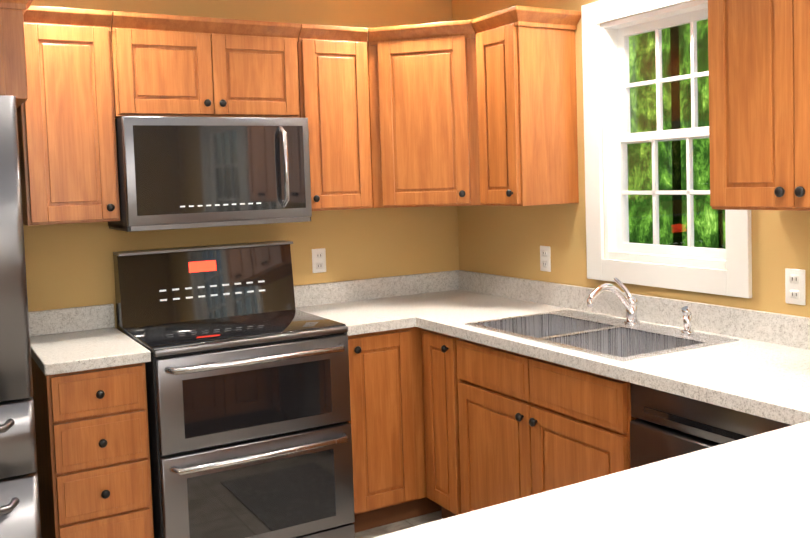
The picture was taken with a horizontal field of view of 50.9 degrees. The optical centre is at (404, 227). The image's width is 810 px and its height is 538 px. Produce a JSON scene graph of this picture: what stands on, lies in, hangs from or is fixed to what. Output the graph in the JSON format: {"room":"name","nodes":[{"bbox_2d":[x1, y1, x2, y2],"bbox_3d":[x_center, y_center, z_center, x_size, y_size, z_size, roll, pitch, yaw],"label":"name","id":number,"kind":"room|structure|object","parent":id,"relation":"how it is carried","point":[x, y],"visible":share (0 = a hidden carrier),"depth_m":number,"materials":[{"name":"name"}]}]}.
{"room":"kitchen","nodes":[
{"label":"kitchen","id":0,"kind":"room"},
{"bbox_2d":[23,0,458,328],"bbox_3d":[-1.107,0.073,3.769,3.367,2.500,0.148,-4,4,-30],"label":"wall","id":1,"kind":"structure","parent":0,"point":[70,265],"depth_m":4.03,"materials":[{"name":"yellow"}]},
{"bbox_2d":[0,0,32,108],"bbox_3d":[-1.822,-0.600,2.865,1.030,0.368,0.671,-4,4,-30],"label":"upper cabinet","id":2,"kind":"object","parent":1,"relation":"attached to","point":[13,75],"visible":0.96,"depth_m":2.83,"materials":[{"name":"brown wood"}]},
{"bbox_2d":[17,5,119,225],"bbox_3d":[-1.335,-0.424,3.336,0.335,0.805,0.351,-4,4,-30],"label":"upper cabinet","id":3,"kind":"object","parent":1,"relation":"attached to","point":[67,141],"visible":0.9,"depth_m":3.21,"materials":[{"name":"brown wood"}]},
{"bbox_2d":[111,11,300,118],"bbox_3d":[-0.859,-0.659,3.601,0.774,0.398,0.351,-4,4,-30],"label":"upper cabinet","id":4,"kind":"object","parent":1,"relation":"attached to","point":[164,65],"visible":0.98,"depth_m":3.45,"materials":[{"name":"brown wood"}]},
{"bbox_2d":[108,116,311,231],"bbox_3d":[-0.817,-0.232,3.577,0.764,0.441,0.462,-4,4,-30],"label":"microwave","id":5,"kind":"object","parent":4,"relation":"attached to","point":[185,172],"visible":0.96,"depth_m":3.40,"materials":[{"name":"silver metal"}]},
{"bbox_2d":[311,248,326,273],"bbox_3d":[-0.413,0.157,4.090,0.072,0.116,0.008,-4,4,-30],"label":"outlet","id":6,"kind":"object","parent":1,"relation":"attached to","point":[318,255],"depth_m":4.09,"materials":[{"name":"white plastic"}]},
{"bbox_2d":[297,24,372,210],"bbox_3d":[-0.368,-0.487,3.889,0.337,0.805,0.351,-4,4,-30],"label":"upper cabinet","id":7,"kind":"object","parent":1,"relation":"attached to","point":[333,83],"visible":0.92,"depth_m":3.76,"materials":[{"name":"brown wood"}]},
{"bbox_2d":[367,20,482,207],"bbox_3d":[0.138,-0.510,3.993,0.672,0.805,0.672,-4,4,-30],"label":"upper cabinet","id":8,"kind":"object","parent":1,"relation":"attached to","point":[423,109],"visible":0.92,"depth_m":3.78,"materials":[{"name":"brown wood"}]},
{"bbox_2d":[355,510,441,537],"bbox_3d":[-1.292,1.552,0.758,6.840,0.100,7.640,-4,4,-30],"label":"floor","id":9,"kind":"structure","parent":0,"point":[401,525],"depth_m":3.69,"materials":[{"name":"wood"}]},
{"bbox_2d":[0,95,41,537],"bbox_3d":[-1.743,0.498,2.751,0.910,1.777,0.947,-4,4,-30],"label":"fridge","id":10,"kind":"object","parent":9,"relation":"on","point":[19,505],"visible":1,"depth_m":2.60,"materials":[{"name":"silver metal"}]},
{"bbox_2d":[31,357,153,537],"bbox_3d":[-1.214,0.921,3.277,0.335,0.870,0.657,-4,4,-30],"label":"drawers","id":11,"kind":"object","parent":9,"relation":"on","point":[93,453],"visible":0.98,"depth_m":3.02,"materials":[{"name":"brown wood"}]},
{"bbox_2d":[28,304,150,375],"bbox_3d":[-1.232,0.412,3.253,0.357,0.140,0.651,-4,4,-30],"label":"countertop","id":12,"kind":"structure","parent":11,"relation":"on","point":[68,340],"depth_m":3.29,"materials":[{"name":"stone"}]},
{"bbox_2d":[113,240,354,537],"bbox_3d":[-0.697,0.708,3.502,0.772,1.235,0.740,-4,4,-30],"label":"range","id":13,"kind":"object","parent":9,"relation":"on","point":[248,394],"visible":0.96,"depth_m":3.30,"materials":[{"name":"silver metal"}]},
{"bbox_2d":[348,327,461,532],"bbox_3d":[0.103,0.842,3.894,0.979,0.870,0.894,-4,4,-30],"label":"base cabinet","id":14,"kind":"object","parent":9,"relation":"on","point":[404,421],"visible":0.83,"depth_m":3.58,"materials":[{"name":"brown wood"}]},
{"bbox_2d":[456,338,637,513],"bbox_3d":[0.706,0.863,3.172,0.654,0.870,0.950,-4,4,-30],"label":"base cabinet","id":15,"kind":"object","parent":9,"relation":"on","point":[529,426],"visible":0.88,"depth_m":3.01,"materials":[{"name":"brown wood"}]},
{"bbox_2d":[630,383,791,467],"bbox_3d":[1.099,0.890,2.498,0.595,0.868,0.598,-4,4,-30],"label":"dishwasher","id":16,"kind":"object","parent":9,"relation":"on","point":[665,425],"visible":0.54,"depth_m":2.43,"materials":[{"name":"black metal"}]},
{"bbox_3d":[0.908,0.942,1.642,1.828,0.872,0.682,-4,4,-30],"label":"base cabinet","id":17,"kind":"object","parent":9,"relation":"on","visible":0},
{"bbox_2d":[294,280,409,335],"bbox_3d":[-0.267,0.349,3.805,0.305,0.140,0.652,-4,4,-30],"label":"countertop","id":18,"kind":"structure","parent":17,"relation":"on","point":[364,307],"depth_m":4.02,"materials":[{"name":"stone"}]},
{"bbox_2d":[354,270,809,417],"bbox_3d":[0.862,0.389,2.826,0.676,0.336,3.476,-4,4,-30],"label":"countertop","id":19,"kind":"structure","parent":17,"relation":"on","point":[753,362],"depth_m":3.06,"materials":[{"name":"stone"}]},
{"bbox_2d":[586,277,693,335],"bbox_3d":[0.827,0.291,3.111,0.251,0.171,0.395,-4,4,-30],"label":"faucet","id":20,"kind":"object","parent":19,"relation":"on","point":[631,325],"depth_m":3.17,"materials":[{"name":"silver metal"}]},
{"bbox_2d":[374,410,809,537],"bbox_3d":[0.588,0.517,1.216,1.410,0.040,0.951,-4,4,-30],"label":"countertop","id":21,"kind":"structure","parent":17,"relation":"on","point":[757,486],"depth_m":1.50,"materials":[{"name":"stone"}]},
{"bbox_2d":[452,0,809,317],"bbox_3d":[1.876,0.084,1.830,0.120,2.500,6.200,-4,4,-30],"label":"wall","id":22,"kind":"structure","parent":0,"point":[508,241],"depth_m":3.70,"materials":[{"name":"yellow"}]},
{"bbox_2d":[471,5,581,205],"bbox_3d":[0.521,-0.503,3.648,0.351,0.805,0.335,-4,4,-30],"label":"upper cabinet","id":23,"kind":"object","parent":22,"relation":"attached to","point":[527,100],"visible":1,"depth_m":3.56,"materials":[{"name":"brown wood"}]},
{"bbox_2d":[540,246,550,271],"bbox_3d":[0.638,0.140,3.870,0.008,0.116,0.072,-4,4,-30],"label":"electrical outlet","id":24,"kind":"object","parent":22,"relation":"attached to","point":[545,258],"visible":1,"depth_m":3.86,"materials":[{"name":"white plastic"}]},
{"bbox_2d":[581,0,751,297],"bbox_3d":[1.016,-0.347,3.264,0.140,1.145,0.810,-4,4,-30],"label":"window unit","id":25,"kind":"structure","parent":22,"relation":"in","point":[608,65],"depth_m":3.38,"materials":[{"name":"white wood"}]},
{"bbox_2d":[708,0,809,210],"bbox_3d":[1.199,-0.458,2.468,0.351,0.805,0.654,-4,4,-30],"label":"upper cabinet","id":26,"kind":"object","parent":22,"relation":"attached to","point":[759,90],"visible":1,"depth_m":2.48,"materials":[{"name":"brown wood"}]},
{"bbox_2d":[785,268,805,304],"bbox_3d":[1.270,0.191,2.770,0.008,0.116,0.072,-4,4,-30],"label":"electrical outlet","id":27,"kind":"object","parent":22,"relation":"attached to","point":[795,291],"visible":1,"depth_m":2.77,"materials":[{"name":"white plastic"}]},
{"label":"outside","id":28,"kind":"structure","parent":0,"visible":0},
{"bbox_2d":[627,19,725,248],"bbox_3d":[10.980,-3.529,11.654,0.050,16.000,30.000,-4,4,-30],"label":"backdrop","id":29,"kind":"structure","parent":28,"point":[668,108],"depth_m":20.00,"materials":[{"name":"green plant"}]}
]}

